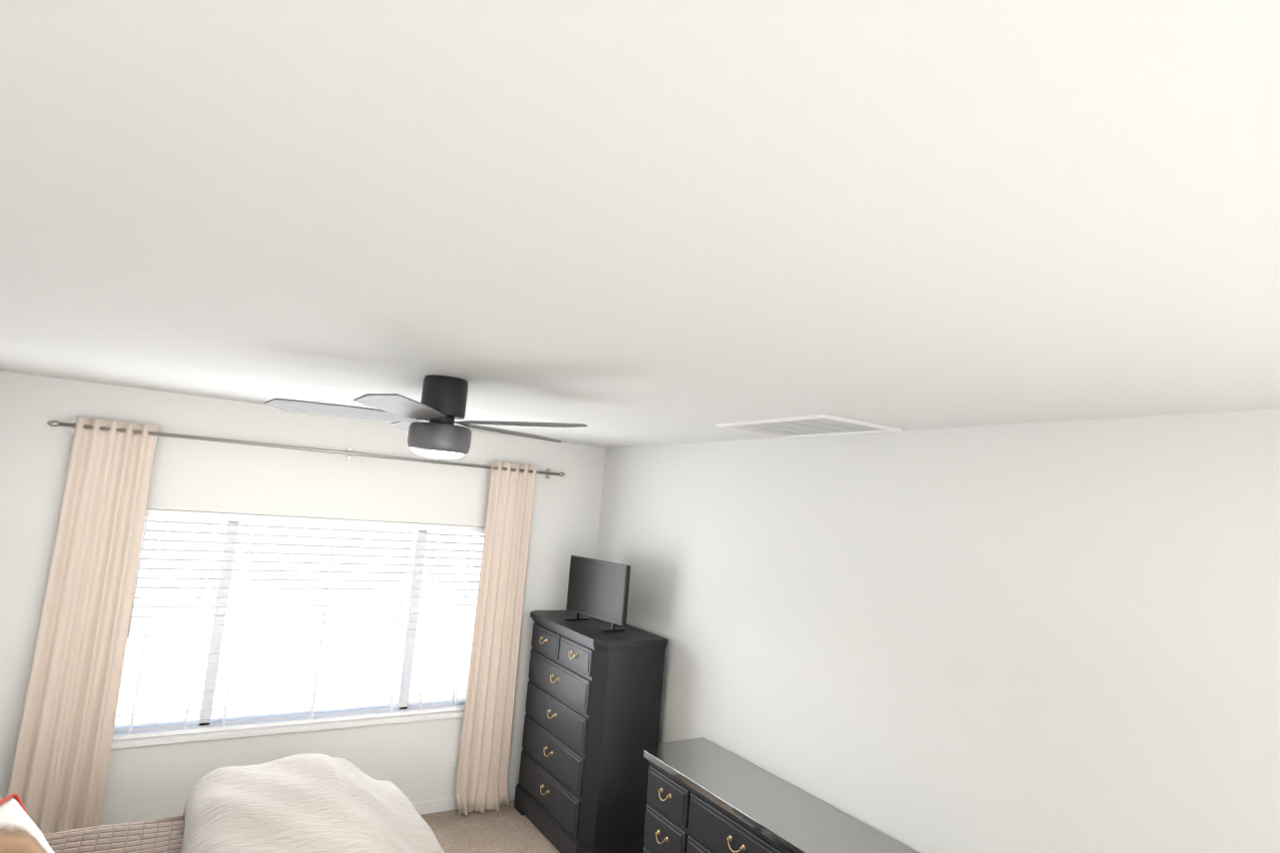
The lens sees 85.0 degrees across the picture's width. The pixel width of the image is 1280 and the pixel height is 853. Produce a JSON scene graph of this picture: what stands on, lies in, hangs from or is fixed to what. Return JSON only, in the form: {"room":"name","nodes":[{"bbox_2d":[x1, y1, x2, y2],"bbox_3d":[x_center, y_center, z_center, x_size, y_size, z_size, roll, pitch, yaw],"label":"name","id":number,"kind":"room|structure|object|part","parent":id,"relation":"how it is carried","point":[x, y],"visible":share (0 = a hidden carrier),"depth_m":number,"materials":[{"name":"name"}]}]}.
{"room":"bedroom","nodes":[
{"label":"bedroom","id":0,"kind":"room"},
{"bbox_2d":[0,370,605,825],"bbox_3d":[-2.119,1.265,4.667,3.990,2.700,0.150,8,-8,-31],"label":"wall","id":1,"kind":"structure","parent":0,"point":[409,760],"depth_m":4.45,"materials":[{"name":"white paint"}]},
{"bbox_2d":[5,416,565,834],"bbox_3d":[-2.020,1.358,4.530,3.160,2.480,0.168,8,-8,-31],"label":"curtains","id":2,"kind":"object","parent":1,"relation":"attached to","point":[58,777],"visible":0.98,"depth_m":3.94,"materials":[{"name":"beige fabric"}]},
{"bbox_3d":[-1.943,0.182,4.691,3.160,0.080,0.104,8,-8,-31],"label":"rod","id":3,"kind":"part","parent":2,"relation":"part of","materials":[{"name":"silver metal"}]},
{"bbox_2d":[110,508,470,748],"bbox_3d":[-2.115,1.293,4.644,2.320,1.360,0.160,8,-8,-31],"label":"window","id":4,"kind":"structure","parent":1,"relation":"in","point":[210,686],"depth_m":4.43,"materials":[{"name":"white plastic"}]},
{"bbox_2d":[112,508,485,739],"bbox_3d":[-2.105,1.276,4.631,2.256,1.320,0.074,8,-8,-31],"label":"window blinds","id":5,"kind":"object","parent":4,"relation":"attached to","point":[215,516],"visible":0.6,"depth_m":4.55,"materials":[{"name":"white plastic"}]},
{"bbox_2d":[448,749,459,767],"bbox_3d":[-1.331,2.374,4.992,0.072,0.115,0.008,8,-8,-31],"label":"wall outlet plate","id":6,"kind":"object","parent":1,"relation":"attached to","point":[453,758],"visible":1,"depth_m":4.99,"materials":[{"name":"white plastic"}]},
{"bbox_2d":[411,787,515,814],"bbox_3d":[-2.180,2.556,4.451,3.930,0.085,0.012,8,-8,-31],"label":"baseboard","id":7,"kind":"structure","parent":1,"relation":"attached to","point":[435,806],"depth_m":4.90,"materials":[{"name":"white wood"}]},
{"bbox_2d":[420,799,560,852],"bbox_3d":[-0.712,2.497,2.073,4.290,0.100,5.900,8,-8,-31],"label":"floor","id":8,"kind":"structure","parent":0,"point":[507,829],"depth_m":4.67,"materials":[{"name":"carpet"}]},
{"bbox_2d":[0,753,444,852],"bbox_3d":[-1.686,1.735,2.286,2.348,1.302,2.329,8,-8,-31],"label":"bed","id":9,"kind":"object","parent":8,"relation":"on","point":[311,803],"visible":1,"depth_m":2.93,"materials":[{"name":"grey fabric"}]},
{"bbox_2d":[141,753,444,852],"bbox_3d":[-1.158,1.944,2.601,1.075,0.764,2.336,8,-8,-31],"label":"duvet","id":10,"kind":"object","parent":9,"relation":"on","point":[300,803],"depth_m":2.97,"materials":[{"name":"beige fabric"}]},
{"bbox_2d":[514,610,667,852],"bbox_3d":[-0.399,2.087,4.872,0.540,1.390,1.146,8,-8,-31],"label":"chest","id":11,"kind":"object","parent":8,"relation":"on","point":[592,715],"visible":1,"depth_m":4.48,"materials":[{"name":"black wood"}]},
{"bbox_2d":[564,555,631,631],"bbox_3d":[-0.305,1.169,4.924,0.190,0.449,0.660,10,-8,-40],"label":"tv","id":12,"kind":"object","parent":11,"relation":"on","point":[598,589],"visible":0.96,"depth_m":4.88,"materials":[{"name":"black plastic"}]},
{"bbox_2d":[642,736,918,852],"bbox_3d":[0.610,2.245,3.313,0.490,0.885,1.776,8,-8,-31],"label":"dresser","id":13,"kind":"object","parent":8,"relation":"on","point":[704,795],"visible":1,"depth_m":3.45,"materials":[{"name":"black wood"}]},
{"bbox_2d":[0,0,1279,447],"bbox_3d":[-0.491,-0.277,2.387,4.290,0.100,5.900,8,-8,-31],"label":"ceiling","id":14,"kind":"structure","parent":0,"point":[631,222],"depth_m":1.07,"materials":[{"name":"white paint"}]},
{"bbox_2d":[316,399,377,409],"bbox_3d":[-1.772,-0.117,4.187,0.310,0.014,0.340,8,-8,-31],"label":"ceiling vent","id":15,"kind":"object","parent":14,"relation":"in","point":[330,401],"visible":0.19,"depth_m":4.03,"materials":[{"name":"white"}]},
{"bbox_2d":[264,375,587,458],"bbox_3d":[-0.843,-0.029,2.911,1.265,0.327,1.203,8,-8,-31],"label":"ceiling fan","id":16,"kind":"object","parent":14,"relation":"hanging from","point":[427,422],"visible":1,"depth_m":2.76,"materials":[{"name":"metal"},{"name":"wood"},{"name":"glass"}]},
{"bbox_2d":[715,413,902,438],"bbox_3d":[0.812,0.006,3.452,0.510,0.014,0.760,8,-8,-31],"label":"ceiling vent","id":17,"kind":"object","parent":14,"relation":"in","point":[825,424],"visible":1,"depth_m":3.40,"materials":[{"name":"white metal"}]},
{"bbox_2d":[596,408,1279,852],"bbox_3d":[1.149,1.371,3.303,0.150,2.700,5.900,8,-8,-31],"label":"wall","id":18,"kind":"structure","parent":0,"point":[1063,636],"depth_m":2.85,"materials":[{"name":"white paint"}]},
{"label":"outside","id":19,"kind":"structure","parent":0,"visible":0},
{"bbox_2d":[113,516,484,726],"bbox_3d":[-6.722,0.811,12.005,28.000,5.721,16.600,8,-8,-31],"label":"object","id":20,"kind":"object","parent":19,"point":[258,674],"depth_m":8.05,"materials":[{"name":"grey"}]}
]}

